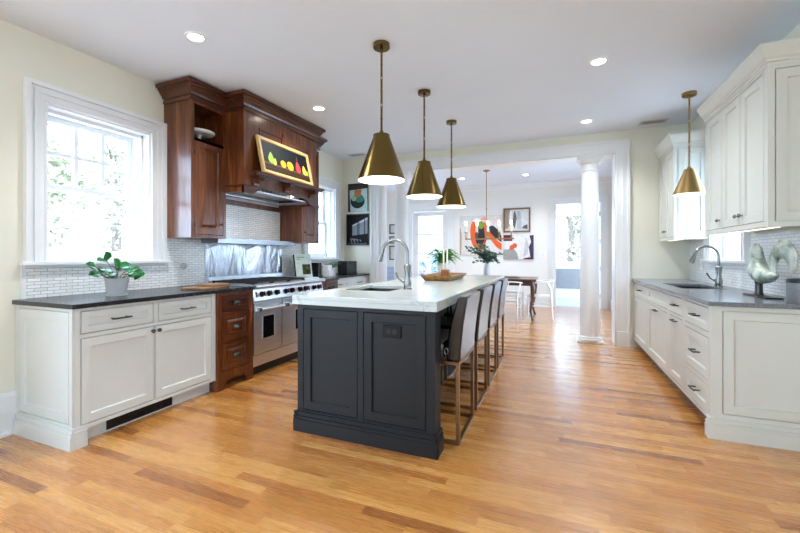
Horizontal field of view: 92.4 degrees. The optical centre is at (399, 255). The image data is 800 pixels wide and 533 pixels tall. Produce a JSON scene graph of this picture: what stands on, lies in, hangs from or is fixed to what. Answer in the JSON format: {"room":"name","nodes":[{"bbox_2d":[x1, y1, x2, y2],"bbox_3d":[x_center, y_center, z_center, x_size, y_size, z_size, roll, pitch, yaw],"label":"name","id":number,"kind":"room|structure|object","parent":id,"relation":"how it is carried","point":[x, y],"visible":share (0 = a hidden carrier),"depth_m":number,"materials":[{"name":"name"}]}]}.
{"room":"kitchen","nodes":[
{"label":"kitchen","id":0,"kind":"room"},
{"bbox_2d":[0,19,343,393],"bbox_3d":[-2.723,-0.280,2.828,0.250,3.000,9.200,0,0,22],"label":"wall","id":1,"kind":"structure","parent":0,"point":[23,52],"depth_m":2.68,"materials":[{"name":"beige paint"}]},
{"bbox_2d":[0,390,16,438],"bbox_3d":[-3.443,1.075,0.675,0.030,0.290,4.268,0,0,22],"label":"baseboard","id":2,"kind":"structure","parent":1,"relation":"attached to","point":[8,410],"depth_m":2.60,"materials":[{"name":"white paint"}]},
{"bbox_2d":[21,266,25,298],"bbox_3d":[-2.640,0.188,2.689,0.008,0.235,0.025,0,0,22],"label":"trim","id":3,"kind":"structure","parent":1,"relation":"attached to","point":[23,270],"depth_m":2.69,"materials":[{"name":"white paint"}]},
{"bbox_2d":[18,76,169,267],"bbox_3d":[-2.544,-0.581,3.211,0.325,1.338,1.095,0,0,22],"label":"window","id":4,"kind":"structure","parent":1,"relation":"in","point":[145,138],"depth_m":3.21,"materials":[{"name":"white paint"}]},
{"bbox_2d":[180,261,186,272],"bbox_3d":[-2.155,0.113,3.833,0.033,0.115,0.080,0,0,22],"label":"wall outlet","id":5,"kind":"object","parent":1,"relation":"attached to","point":[183,264],"visible":1,"depth_m":3.82,"materials":[{"name":"white paint"}]},
{"bbox_2d":[26,193,344,298],"bbox_3d":[-1.810,-0.217,4.743,0.007,1.045,4.405,0,0,22],"label":"backsplash","id":6,"kind":"structure","parent":1,"relation":"attached to","point":[241,222],"depth_m":3.79,"materials":[{"name":"white tile"}]},
{"bbox_2d":[155,76,225,238],"bbox_3d":[-1.986,-0.891,3.720,0.444,1.442,0.489,0,0,22],"label":"upper cabinet","id":7,"kind":"object","parent":1,"relation":"attached to","point":[196,167],"visible":0.98,"depth_m":3.62,"materials":[{"name":"brown wood"}]},
{"bbox_2d":[194,127,214,138],"bbox_3d":[-1.969,-1.155,3.758,0.284,0.110,0.282,0,0,22],"label":"cake stand","id":8,"kind":"object","parent":7,"relation":"on","point":[199,133],"visible":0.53,"depth_m":3.73,"materials":[{"name":"white ceramic"}]},
{"bbox_2d":[205,244,281,276],"bbox_3d":[-1.840,0.052,4.647,0.006,0.355,1.235,0,0,22],"label":"panel","id":9,"kind":"object","parent":1,"relation":"attached to","point":[220,259],"visible":0.86,"depth_m":4.54,"materials":[{"name":"silver metal"}]},
{"bbox_2d":[201,238,295,249],"bbox_3d":[-1.744,-0.140,4.584,0.230,0.140,1.280,0,0,22],"label":"wall shelf","id":10,"kind":"object","parent":1,"relation":"attached to","point":[250,243],"visible":0.86,"depth_m":4.39,"materials":[{"name":"metal"}]},
{"bbox_2d":[225,89,325,212],"bbox_3d":[-1.534,-1.112,4.477,0.713,1.064,1.422,0,0,22],"label":"range hood","id":11,"kind":"object","parent":1,"relation":"attached to","point":[248,114],"visible":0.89,"depth_m":4.09,"materials":[{"name":"brown wood"}]},
{"bbox_2d":[255,134,313,185],"bbox_3d":[-1.276,-1.049,4.330,0.120,0.401,0.870,0,0,22],"label":"framed painting","id":12,"kind":"object","parent":11,"relation":"on","point":[275,158],"visible":0.99,"depth_m":4.26,"materials":[{"name":"brown wood"}]},
{"bbox_2d":[288,258,293,266],"bbox_3d":[-1.524,0.100,5.428,0.008,0.120,0.200,0,0,22],"label":"wall outlet","id":13,"kind":"object","parent":1,"relation":"attached to","point":[290,261],"visible":0.55,"depth_m":5.39,"materials":[{"name":"white paint"}]},
{"bbox_2d":[280,136,326,243],"bbox_3d":[-1.333,-0.912,5.333,0.444,1.483,0.484,0,0,22],"label":"upper cabinet","id":14,"kind":"object","parent":1,"relation":"attached to","point":[298,225],"visible":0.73,"depth_m":5.17,"materials":[{"name":"brown wood"}]},
{"bbox_2d":[302,176,342,260],"bbox_3d":[-1.329,-0.581,6.166,0.290,1.338,1.135,0,0,22],"label":"window","id":15,"kind":"structure","parent":1,"relation":"in","point":[330,207],"depth_m":6.50,"materials":[{"name":"white paint"}]},
{"bbox_2d":[309,193,321,252],"bbox_3d":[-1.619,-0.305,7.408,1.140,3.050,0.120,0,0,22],"label":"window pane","id":16,"kind":"structure","parent":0,"point":[313,248],"depth_m":7.31,"materials":[{"name":"glass"}]},
{"bbox_2d":[0,298,799,532],"bbox_3d":[0.363,1.290,4.896,7.000,0.140,15.350,0,0,22],"label":"floor","id":17,"kind":"structure","parent":0,"point":[567,435],"depth_m":2.21,"materials":[{"name":"brown wood"}]},
{"bbox_2d":[13,294,215,451],"bbox_3d":[-2.139,0.777,3.019,0.686,0.885,1.118,0,0,22],"label":"base cabinet","id":18,"kind":"object","parent":17,"relation":"on","point":[77,371],"visible":0.97,"depth_m":2.61,"materials":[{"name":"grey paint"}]},
{"bbox_2d":[12,285,253,309],"bbox_3d":[-2.058,0.320,3.224,0.684,0.030,1.554,0,0,22],"label":"countertop","id":19,"kind":"structure","parent":18,"relation":"on","point":[81,301],"depth_m":2.79,"materials":[{"name":"black stone"}]},
{"bbox_2d":[86,251,144,295],"bbox_3d":[-2.159,0.135,2.918,0.289,0.340,0.388,0,0,22],"label":"potted plant","id":20,"kind":"object","parent":19,"relation":"on","point":[115,285],"visible":1,"depth_m":2.90,"materials":[{"name":"green plant"}]},
{"bbox_2d":[181,285,228,289],"bbox_3d":[-1.811,0.296,3.602,0.260,0.018,0.380,0,0,8],"label":"cutting board","id":21,"kind":"object","parent":19,"relation":"on","point":[191,287],"visible":0.71,"depth_m":3.46,"materials":[{"name":"brown wood"}]},
{"bbox_2d":[197,283,230,286],"bbox_3d":[-1.776,0.277,3.663,0.180,0.018,0.240,0,0,22],"label":"cutting board","id":22,"kind":"object","parent":21,"relation":"on","point":[208,284],"visible":1,"depth_m":3.58,"materials":[{"name":"brown wood"}]},
{"bbox_2d":[106,397,172,429],"bbox_3d":[-1.940,1.164,2.883,0.011,0.088,0.490,0,0,22],"label":"floor register","id":23,"kind":"object","parent":18,"relation":"attached to","point":[132,415],"visible":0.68,"depth_m":2.85,"materials":[{"name":"black metal"}]},
{"bbox_2d":[209,289,252,392],"bbox_3d":[-1.835,0.777,3.736,0.694,0.885,0.434,0,0,22],"label":"base cabinet","id":24,"kind":"object","parent":17,"relation":"on","point":[234,310],"visible":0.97,"depth_m":3.59,"materials":[{"name":"brown wood"}]},
{"bbox_2d":[205,273,324,374],"bbox_3d":[-1.497,0.725,4.505,0.740,0.990,1.234,0,0,22],"label":"range","id":25,"kind":"object","parent":17,"relation":"on","point":[275,326],"visible":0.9,"depth_m":4.14,"materials":[{"name":"silver metal"}]},
{"bbox_2d":[322,280,337,289],"bbox_3d":[-1.219,0.777,5.260,0.694,0.885,0.362,0,0,22],"label":"base cabinet","id":26,"kind":"object","parent":17,"relation":"on","point":[327,285],"visible":0.17,"depth_m":5.13,"materials":[{"name":"brown wood"}]},
{"bbox_2d":[319,273,369,280],"bbox_3d":[-0.985,0.320,5.875,0.684,0.030,1.682,0,0,22],"label":"countertop","id":27,"kind":"structure","parent":26,"relation":"on","point":[337,276],"depth_m":5.89,"materials":[{"name":"black stone"}]},
{"bbox_2d":[293,254,312,276],"bbox_3d":[-1.354,0.141,5.340,0.092,0.327,0.278,0,0,36],"label":"cookbook","id":28,"kind":"object","parent":27,"relation":"on","point":[302,266],"visible":0.94,"depth_m":5.32,"materials":[{"name":"white paper"}]},
{"bbox_2d":[311,262,322,276],"bbox_3d":[-1.218,0.202,5.547,0.160,0.204,0.110,0,0,22],"label":"tin","id":29,"kind":"object","parent":27,"relation":"on","point":[316,267],"visible":0.75,"depth_m":5.50,"materials":[{"name":"black metal"}]},
{"bbox_2d":[321,270,332,276],"bbox_3d":[-1.092,0.257,5.647,0.180,0.094,0.130,0,0,22],"label":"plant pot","id":30,"kind":"object","parent":27,"relation":"on","point":[326,273],"visible":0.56,"depth_m":5.58,"materials":[{"name":"white ceramic"}]},
{"bbox_2d":[322,265,331,269],"bbox_3d":[-1.091,0.175,5.649,0.140,0.070,0.105,0,0,22],"label":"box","id":31,"kind":"object","parent":30,"relation":"on","point":[324,267],"visible":0.77,"depth_m":5.60,"materials":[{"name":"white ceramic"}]},
{"bbox_2d":[324,262,340,275],"bbox_3d":[-1.038,0.200,5.934,0.223,0.211,0.316,0,0,22],"label":"potted plant","id":32,"kind":"object","parent":27,"relation":"on","point":[335,263],"visible":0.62,"depth_m":5.90,"materials":[{"name":"green plant"}]},
{"bbox_2d":[338,261,356,274],"bbox_3d":[-0.870,0.197,6.350,0.184,0.214,0.320,0,0,22],"label":"speaker","id":33,"kind":"object","parent":27,"relation":"on","point":[346,267],"visible":0.99,"depth_m":6.22},
{"bbox_2d":[348,262,355,273],"bbox_3d":[-0.786,0.198,6.316,0.004,0.185,0.290,0,0,22],"label":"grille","id":34,"kind":"object","parent":33,"relation":"attached to","point":[351,265],"depth_m":6.31,"materials":[{"name":"black metal"}]},
{"bbox_2d":[338,275,368,287],"bbox_3d":[-0.989,0.777,6.074,0.526,0.885,1.313,0,0,22],"label":"base cabinet","id":35,"kind":"object","parent":17,"relation":"on","point":[360,280],"visible":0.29,"depth_m":6.09,"materials":[{"name":"grey paint"}]},
{"bbox_2d":[293,288,455,459],"bbox_3d":[0.323,0.779,3.970,1.080,0.882,3.197,0,0,22],"label":"kitchen island","id":36,"kind":"object","parent":17,"relation":"on","point":[357,384],"visible":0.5,"depth_m":2.48,"materials":[{"name":"grey paint"}]},
{"bbox_2d":[383,325,400,338],"bbox_3d":[-0.053,0.481,2.426,0.125,0.078,0.009,0,0,22],"label":"wall outlet","id":37,"kind":"object","parent":36,"relation":"attached to","point":[390,331],"visible":1,"depth_m":2.42,"materials":[{"name":"black plastic"}]},
{"bbox_2d":[292,275,503,311],"bbox_3d":[0.342,0.306,3.988,1.053,0.063,3.250,0,0,22],"label":"island countertop","id":38,"kind":"structure","parent":36,"relation":"on","point":[425,296],"depth_m":2.67,"materials":[{"name":"white stone"}]},
{"bbox_2d":[363,288,397,290],"bbox_3d":[-0.183,0.404,3.267,0.418,0.200,0.528,0,0,22],"label":"sink","id":39,"kind":"object","parent":38,"relation":"in","point":[368,289],"visible":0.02,"depth_m":3.54,"materials":[{"name":"metal"}]},
{"bbox_2d":[377,238,411,289],"bbox_3d":[-0.048,0.067,3.169,0.308,0.417,0.072,0,0,22],"label":"faucet","id":40,"kind":"object","parent":38,"relation":"on","point":[407,267],"visible":1,"depth_m":3.12,"materials":[{"name":"silver metal"}]},
{"bbox_2d":[423,249,461,272],"bbox_3d":[0.601,0.089,5.176,0.534,0.371,0.554,0,0,22],"label":"potted fern","id":41,"kind":"object","parent":38,"relation":"on","point":[439,256],"visible":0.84,"depth_m":5.11,"materials":[{"name":"green plant"}]},
{"bbox_2d":[420,272,466,280],"bbox_3d":[0.523,0.244,4.465,0.355,0.062,0.765,0,0,22],"label":"wooden tray","id":42,"kind":"object","parent":38,"relation":"on","point":[434,276],"visible":0.99,"depth_m":4.16,"materials":[{"name":"brown wood"}]},
{"bbox_2d":[437,263,449,272],"bbox_3d":[0.585,0.188,5.179,0.176,0.175,0.176,0,0,22],"label":"pot","id":43,"kind":"object","parent":42,"relation":"on","point":[439,267],"depth_m":5.12,"materials":[{"name":"white ceramic"}]},
{"bbox_2d":[441,269,449,275],"bbox_3d":[0.551,0.214,4.653,0.086,0.094,0.086,0,0,22],"label":"candle holder","id":44,"kind":"object","parent":42,"relation":"in","point":[444,272],"visible":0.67,"depth_m":4.62,"materials":[{"name":"orange metal"}]},
{"bbox_2d":[387,266,393,280],"bbox_3d":[-0.269,0.755,10.147,0.790,0.930,0.710,0,0,22],"label":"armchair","id":45,"kind":"object","parent":17,"relation":"on","point":[390,269],"visible":0.02,"depth_m":10.35,"materials":[{"name":"fabric"}]},
{"bbox_2d":[394,172,412,279],"bbox_3d":[0.030,-0.081,6.525,0.330,2.602,0.316,0,0,22],"label":"column","id":46,"kind":"structure","parent":17,"relation":"on","point":[401,202],"depth_m":6.42,"materials":[{"name":"white paint"}]},
{"bbox_2d":[441,291,479,445],"bbox_3d":[0.283,0.742,2.751,0.501,0.957,0.487,0,0,22],"label":"bar stool","id":47,"kind":"object","parent":17,"relation":"on","point":[457,342],"visible":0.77,"depth_m":2.50,"materials":[{"name":"brown metal"}]},
{"bbox_2d":[441,285,492,409],"bbox_3d":[0.512,0.742,3.317,0.501,0.957,0.487,0,0,22],"label":"bar stool","id":48,"kind":"object","parent":17,"relation":"on","point":[481,328],"visible":0.38,"depth_m":3.15,"materials":[{"name":"grey fabric"}]},
{"bbox_2d":[444,281,500,385],"bbox_3d":[0.741,0.742,3.882,0.501,0.957,0.487,0,0,22],"label":"bar stool","id":49,"kind":"object","parent":17,"relation":"on","point":[492,318],"visible":0.35,"depth_m":3.74,"materials":[{"name":"grey fabric"}]},
{"bbox_2d":[461,278,507,367],"bbox_3d":[0.970,0.742,4.447,0.501,0.957,0.487,0,0,22],"label":"bar stool","id":50,"kind":"object","parent":17,"relation":"on","point":[500,313],"visible":0.31,"depth_m":4.29,"materials":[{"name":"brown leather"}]},
{"bbox_2d":[505,281,522,322],"bbox_3d":[2.015,0.845,7.272,0.584,0.753,0.507,0,0,22],"label":"dining chair","id":51,"kind":"object","parent":17,"relation":"on","point":[517,296],"visible":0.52,"depth_m":7.06,"materials":[{"name":"white paint"}]},
{"bbox_2d":[506,286,524,313],"bbox_3d":[2.460,0.845,8.372,0.584,0.753,0.507,0,0,22],"label":"dining chair","id":52,"kind":"object","parent":17,"relation":"on","point":[507,291],"visible":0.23,"depth_m":8.16,"materials":[{"name":"white paint"}]},
{"bbox_2d":[507,276,537,319],"bbox_3d":[1.798,0.839,7.989,2.000,0.787,1.000,0,0,22],"label":"dining table","id":53,"kind":"object","parent":17,"relation":"on","point":[527,281],"visible":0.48,"depth_m":7.28,"materials":[{"name":"brown wood"}]},
{"bbox_2d":[465,243,503,274],"bbox_3d":[1.740,0.092,7.895,0.605,0.705,0.689,0,0,-25],"label":"flower vase","id":54,"kind":"object","parent":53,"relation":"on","point":[486,255],"visible":0.99,"depth_m":7.87,"materials":[{"name":"white ceramic"}]},
{"bbox_2d":[527,280,554,319],"bbox_3d":[2.770,0.845,7.531,0.507,0.753,0.584,0,0,22],"label":"dining chair","id":55,"kind":"object","parent":17,"relation":"on","point":[545,281],"visible":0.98,"depth_m":7.38,"materials":[{"name":"white paint"}]},
{"bbox_2d":[577,155,603,343],"bbox_3d":[2.695,-0.081,5.447,0.330,2.602,0.316,0,0,22],"label":"column","id":56,"kind":"structure","parent":17,"relation":"on","point":[589,217],"depth_m":5.34,"materials":[{"name":"white paint"}]},
{"bbox_2d":[634,282,654,362],"bbox_3d":[3.239,0.777,4.632,0.666,0.885,0.817,0,0,22],"label":"base cabinet","id":57,"kind":"object","parent":17,"relation":"on","point":[640,290],"visible":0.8,"depth_m":4.71,"materials":[{"name":"white wood"}]},
{"bbox_2d":[647,286,704,387],"bbox_3d":[2.920,0.777,3.844,0.666,0.885,0.877,0,0,22],"label":"base cabinet","id":58,"kind":"object","parent":17,"relation":"on","point":[657,300],"visible":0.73,"depth_m":3.94,"materials":[{"name":"white wood"}]},
{"bbox_2d":[668,293,694,405],"bbox_3d":[2.671,0.777,3.227,0.666,0.885,0.447,0,0,22],"label":"base cabinet","id":59,"kind":"object","parent":17,"relation":"on","point":[675,303],"visible":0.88,"depth_m":3.35,"materials":[{"name":"white wood"}]},
{"bbox_2d":[683,298,799,451],"bbox_3d":[2.469,0.777,2.729,0.666,0.885,0.622,0,0,22],"label":"base cabinet","id":60,"kind":"object","parent":17,"relation":"on","point":[741,365],"visible":0.99,"depth_m":2.51,"materials":[{"name":"white wood"}]},
{"bbox_2d":[631,278,799,309],"bbox_3d":[2.877,0.320,3.719,0.654,0.030,2.783,0,0,22],"label":"countertop","id":61,"kind":"structure","parent":60,"relation":"on","point":[725,296],"depth_m":3.01,"materials":[{"name":"grey stone"}]},
{"bbox_2d":[675,286,708,288],"bbox_3d":[2.940,0.436,3.859,0.363,0.200,0.758,0,0,22],"label":"sink","id":62,"kind":"object","parent":61,"relation":"in","point":[687,287],"visible":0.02,"depth_m":4.17,"materials":[{"name":"metal"}]},
{"bbox_2d":[689,245,722,286],"bbox_3d":[3.058,0.099,3.833,0.279,0.412,0.072,0,0,22],"label":"faucet","id":63,"kind":"object","parent":61,"relation":"on","point":[718,280],"visible":1,"depth_m":3.79,"materials":[{"name":"silver metal"}]},
{"bbox_2d":[743,239,797,299],"bbox_3d":[2.631,0.095,2.717,0.124,0.420,0.628,0,0,22],"label":"sculpture","id":64,"kind":"object","parent":61,"relation":"on","point":[758,269],"visible":1,"depth_m":2.72,"materials":[{"name":"grey plastic"}]},
{"bbox_2d":[786,278,799,303],"bbox_3d":[2.596,0.227,2.456,0.178,0.155,0.178,0,0,22],"label":"canister","id":65,"kind":"object","parent":61,"relation":"on","point":[792,284],"visible":1,"depth_m":2.45,"materials":[{"name":"grey metal"}]},
{"bbox_2d":[0,0,799,159],"bbox_3d":[-0.332,-1.647,1.779,5.550,0.288,9.050,0,0,22],"label":"ceiling","id":66,"kind":"structure","parent":0,"point":[507,71],"depth_m":3.08,"materials":[{"name":"paint"}]},
{"bbox_2d":[184,31,206,42],"bbox_3d":[-1.502,-1.604,2.819,0.148,0.009,0.148,0,0,22],"label":"recessed light","id":67,"kind":"object","parent":66,"relation":"in","point":[196,37],"visible":1,"depth_m":2.82,"materials":[{"name":"white paint"}]},
{"bbox_2d":[312,106,325,110],"bbox_3d":[-0.904,-1.637,4.271,0.148,0.009,0.148,0,0,22],"label":"recessed light","id":68,"kind":"object","parent":66,"relation":"in","point":[316,108],"visible":1,"depth_m":4.26,"materials":[{"name":"white paint"}]},
{"bbox_2d":[348,153,366,156],"bbox_3d":[-0.704,-1.680,6.391,0.300,0.010,0.150,0,0,22],"label":"ceiling vent","id":69,"kind":"object","parent":66,"relation":"in","point":[357,154],"visible":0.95,"depth_m":6.37,"materials":[{"name":"metal"}]},
{"bbox_2d":[357,40,405,184],"bbox_3d":[-0.141,-1.098,2.938,0.368,1.046,0.368,0,0,22],"label":"pendant lamp","id":70,"kind":"object","parent":66,"relation":"hanging from","point":[381,166],"visible":1,"depth_m":2.87,"materials":[{"name":"gold metal"}]},
{"bbox_2d":[406,89,442,199],"bbox_3d":[0.242,-1.113,3.829,0.368,1.055,0.368,0,0,22],"label":"pendant lamp","id":71,"kind":"object","parent":66,"relation":"hanging from","point":[424,185],"visible":1,"depth_m":3.75,"materials":[{"name":"gold metal"}]},
{"bbox_2d":[437,119,466,208],"bbox_3d":[0.635,-1.132,4.738,0.368,1.059,0.368,0,0,22],"label":"pendant lamp","id":72,"kind":"object","parent":66,"relation":"hanging from","point":[452,198],"visible":1,"depth_m":4.65,"materials":[{"name":"gold metal"}]},
{"bbox_2d":[580,119,592,123],"bbox_3d":[2.322,-1.671,4.778,0.148,0.009,0.148,0,0,22],"label":"recessed light","id":73,"kind":"object","parent":66,"relation":"in","point":[586,120],"visible":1,"depth_m":4.78,"materials":[{"name":"white paint"}]},
{"bbox_2d":[589,57,608,65],"bbox_3d":[1.677,-1.637,3.237,0.148,0.009,0.148,0,0,22],"label":"recessed light","id":74,"kind":"object","parent":66,"relation":"in","point":[601,60],"visible":1,"depth_m":3.23,"materials":[{"name":"white paint"}]},
{"bbox_2d":[638,118,668,125],"bbox_3d":[3.180,-1.680,4.819,0.300,0.010,0.170,0,0,22],"label":"ceiling vent","id":75,"kind":"object","parent":66,"relation":"in","point":[656,121],"visible":1,"depth_m":4.81,"materials":[{"name":"metal"}]},
{"bbox_2d":[672,90,704,196],"bbox_3d":[2.955,-1.144,3.917,0.290,1.039,0.290,0,0,22],"label":"pendant lamp","id":76,"kind":"object","parent":66,"relation":"hanging from","point":[689,184],"visible":0.99,"depth_m":3.88,"materials":[{"name":"gold metal"}]},
{"bbox_2d":[416,211,442,272],"bbox_3d":[1.315,-0.105,13.114,3.800,3.150,0.140,0,0,22],"label":"window","id":77,"kind":"structure","parent":0,"point":[427,224],"depth_m":13.18,"materials":[{"name":"glass"}]},
{"bbox_2d":[387,183,611,308],"bbox_3d":[2.119,-0.305,9.903,5.900,3.050,0.150,0,0,22],"label":"wall","id":78,"kind":"structure","parent":0,"point":[537,199],"depth_m":9.50,"materials":[{"name":"paint"}]},
{"bbox_2d":[389,246,393,259],"bbox_3d":[-0.157,-0.080,10.730,0.300,0.400,0.025,0,0,22],"label":"wall picture","id":79,"kind":"object","parent":78,"relation":"attached to","point":[391,248],"visible":0.37,"depth_m":10.76,"materials":[{"name":"white plastic"}]},
{"bbox_2d":[390,247,393,258],"bbox_3d":[-0.155,-0.080,10.734,0.240,0.340,0.015,0,0,22],"label":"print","id":80,"kind":"object","parent":79,"relation":"attached to","point":[391,248],"depth_m":10.75,"materials":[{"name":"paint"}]},
{"bbox_2d":[389,224,394,233],"bbox_3d":[-0.157,-0.745,10.730,0.300,0.270,0.025,0,0,22],"label":"wall picture","id":81,"kind":"object","parent":78,"relation":"attached to","point":[391,226],"visible":0.63,"depth_m":10.75,"materials":[{"name":"white paper"}]},
{"bbox_2d":[408,201,453,276],"bbox_3d":[0.809,-0.115,10.385,1.410,2.670,0.180,0,0,22],"label":"door","id":82,"kind":"structure","parent":78,"relation":"in","point":[419,207],"depth_m":10.42,"materials":[{"name":"white paint"}]},
{"bbox_2d":[460,215,501,254],"bbox_3d":[2.058,-0.520,9.825,1.065,1.010,0.041,0,0,22],"label":"painting","id":83,"kind":"object","parent":78,"relation":"attached to","point":[495,245],"visible":0.79,"depth_m":9.81,"materials":[{"name":"paint"}]},
{"bbox_2d":[387,177,611,196],"bbox_3d":[2.074,-1.715,9.792,5.900,0.130,0.090,0,0,22],"label":"trim","id":84,"kind":"structure","parent":78,"relation":"attached to","point":[602,180],"depth_m":9.38,"materials":[{"name":"white paint"}]},
{"bbox_2d":[503,207,529,232],"bbox_3d":[2.889,-0.880,9.486,0.640,0.600,0.045,0,0,22],"label":"painting","id":85,"kind":"object","parent":78,"relation":"attached to","point":[520,217],"visible":0.96,"depth_m":9.48,"materials":[{"name":"brown wood"}]},
{"bbox_2d":[503,234,533,258],"bbox_3d":[2.925,-0.212,9.475,0.715,0.605,0.039,0,0,22],"label":"painting","id":86,"kind":"object","parent":78,"relation":"attached to","point":[521,246],"visible":0.98,"depth_m":9.46,"materials":[{"name":"paint"}]},
{"bbox_2d":[505,296,547,305],"bbox_3d":[2.499,1.110,9.655,2.310,0.220,0.026,0,0,22],"label":"baseboard","id":87,"kind":"structure","parent":78,"relation":"attached to","point":[537,299],"depth_m":9.32,"materials":[{"name":"white paint"}]},
{"bbox_2d":[549,195,607,308],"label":"door frame","id":88,"kind":"structure","parent":78,"relation":"in","point":[603,199],"depth_m":8.81,"materials":[{"name":"white paint"}]},
{"bbox_2d":[387,159,611,191],"bbox_3d":[1.424,-1.830,8.184,6.400,0.100,3.860,0,0,22],"label":"ceiling","id":89,"kind":"structure","parent":0,"point":[569,170],"depth_m":8.41,"materials":[{"name":"paint"}]},
{"bbox_2d":[464,170,513,239],"bbox_3d":[1.852,-1.058,7.989,1.020,1.445,0.218,0,0,22],"label":"chandelier","id":90,"kind":"object","parent":89,"relation":"hanging from","point":[486,171],"visible":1,"depth_m":8.00,"materials":[{"name":"gold metal"}]},
{"bbox_2d":[344,123,690,346],"bbox_3d":[1.411,-0.280,5.966,5.060,3.000,0.280,0,0,22],"label":"wall","id":91,"kind":"structure","parent":0,"point":[650,258],"depth_m":5.10,"materials":[{"name":"beige paint"}]},
{"bbox_2d":[346,213,368,244],"bbox_3d":[-0.735,-0.453,6.668,0.435,0.545,0.030,0,0,22],"label":"wall picture","id":92,"kind":"object","parent":91,"relation":"attached to","point":[357,225],"visible":1,"depth_m":6.66,"materials":[{"name":"black plastic"}]},
{"bbox_2d":[348,183,367,211],"bbox_3d":[-0.730,-1.010,6.667,0.385,0.490,0.027,0,0,22],"label":"wall picture","id":93,"kind":"object","parent":91,"relation":"attached to","point":[358,192],"visible":0.96,"depth_m":6.65,"materials":[{"name":"multicoloured paper"}]},
{"bbox_2d":[370,139,630,346],"bbox_3d":[1.334,-0.169,5.973,3.872,2.777,0.327,0,0,22],"label":"trim","id":94,"kind":"structure","parent":91,"relation":"attached to","point":[618,151],"depth_m":5.41,"materials":[{"name":"white paint"}]},
{"bbox_2d":[556,204,580,290],"bbox_3d":[4.836,-0.145,11.285,3.300,2.770,0.150,0,0,22],"label":"wall","id":95,"kind":"structure","parent":0,"point":[565,205],"depth_m":11.17,"materials":[{"name":"white paint"}]},
{"bbox_2d":[556,269,579,288],"bbox_3d":[4.802,0.670,11.202,2.300,0.580,0.030,0,0,22],"label":"trim","id":96,"kind":"structure","parent":95,"relation":"attached to","point":[565,278],"depth_m":11.15,"materials":[{"name":"blue"}]},
{"bbox_2d":[556,290,579,298],"bbox_3d":[4.803,1.130,11.204,3.300,0.220,0.025,0,0,22],"label":"baseboard","id":97,"kind":"structure","parent":95,"relation":"attached to","point":[559,293],"depth_m":11.16,"materials":[{"name":"white paint"}]},
{"bbox_2d":[556,208,580,265],"bbox_3d":[4.827,-0.545,11.262,2.200,1.670,0.140,0,0,22],"label":"window","id":98,"kind":"structure","parent":95,"relation":"in","point":[564,212],"depth_m":11.19,"materials":[{"name":"white paint"}]},
{"bbox_2d":[691,24,799,265],"bbox_3d":[2.158,-0.280,0.853,0.160,3.000,9.200,0,0,22],"label":"wall","id":99,"kind":"structure","parent":0,"point":[698,123],"depth_m":3.22,"materials":[{"name":"beige paint"}]},
{"bbox_2d":[653,129,708,240],"bbox_3d":[3.372,-0.786,4.612,0.405,1.202,0.752,0,0,22],"label":"upper cabinet","id":100,"kind":"object","parent":99,"relation":"attached to","point":[683,218],"visible":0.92,"depth_m":4.35,"materials":[{"name":"grey paint"}]},
{"bbox_2d":[700,232,750,265],"bbox_3d":[3.327,-0.571,3.837,0.210,1.318,1.110,0,0,22],"label":"window","id":101,"kind":"structure","parent":99,"relation":"in","point":[721,242],"depth_m":4.10,"materials":[{"name":"white glass"}]},
{"bbox_2d":[690,230,799,296],"bbox_3d":[3.181,0.062,3.605,0.007,0.485,2.770,0,0,22],"label":"backsplash","id":102,"kind":"structure","parent":99,"relation":"attached to","point":[736,276],"depth_m":3.34,"materials":[{"name":"white tile"}]},
{"bbox_2d":[697,38,799,234],"bbox_3d":[2.666,-0.757,2.869,0.405,1.144,1.161,0,0,22],"label":"upper cabinet","id":103,"kind":"object","parent":99,"relation":"attached to","point":[752,119],"visible":1,"depth_m":2.59,"materials":[{"name":"grey paint"}]},
{"bbox_2d":[720,226,781,233],"bbox_3d":[2.639,-0.195,2.924,0.040,0.020,0.900,0,0,22],"label":"light bar","id":104,"kind":"object","parent":103,"relation":"attached to","point":[777,226],"visible":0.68,"depth_m":2.82,"materials":[{"name":"white paint"}]},
{"bbox_3d":[2.813,1.520,6.952,60.000,0.100,65.000,0,0,22],"label":"floor","id":105,"kind":"structure","parent":0,"visible":0},
{"bbox_2d":[48,124,119,250],"bbox_3d":[-6.505,-1.187,5.978,4.291,5.328,4.374,0,0,22],"label":"leafy tree","id":106,"kind":"object","parent":105,"relation":"on","point":[58,167],"visible":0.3,"depth_m":6.52,"materials":[{"name":"green plant"}]},
{"bbox_2d":[48,122,126,250],"bbox_3d":[-7.950,-2.026,11.018,5.649,7.006,5.000,0,0,22],"label":"leafy tree","id":107,"kind":"object","parent":105,"relation":"on","point":[119,215],"visible":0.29,"depth_m":10.29,"materials":[{"name":"green plant"}]},
{"bbox_2d":[419,260,426,275],"bbox_3d":[0.569,0.792,12.067,0.571,1.356,0.575,0,0,22],"label":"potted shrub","id":108,"kind":"object","parent":105,"relation":"on","point":[421,261],"visible":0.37,"depth_m":11.96,"materials":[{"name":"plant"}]},
{"bbox_2d":[431,262,439,272],"bbox_3d":[1.214,0.792,11.808,0.572,1.356,0.575,0,0,22],"label":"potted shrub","id":109,"kind":"object","parent":105,"relation":"on","point":[435,264],"visible":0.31,"depth_m":11.76,"materials":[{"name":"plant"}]},
{"bbox_2d":[556,215,579,261],"bbox_3d":[6.917,-2.240,14.993,3.853,7.435,4.462,0,0,-15],"label":"leafy tree","id":110,"kind":"object","parent":105,"relation":"on","point":[573,249],"visible":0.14,"depth_m":15.04,"materials":[{"name":"green plant"}]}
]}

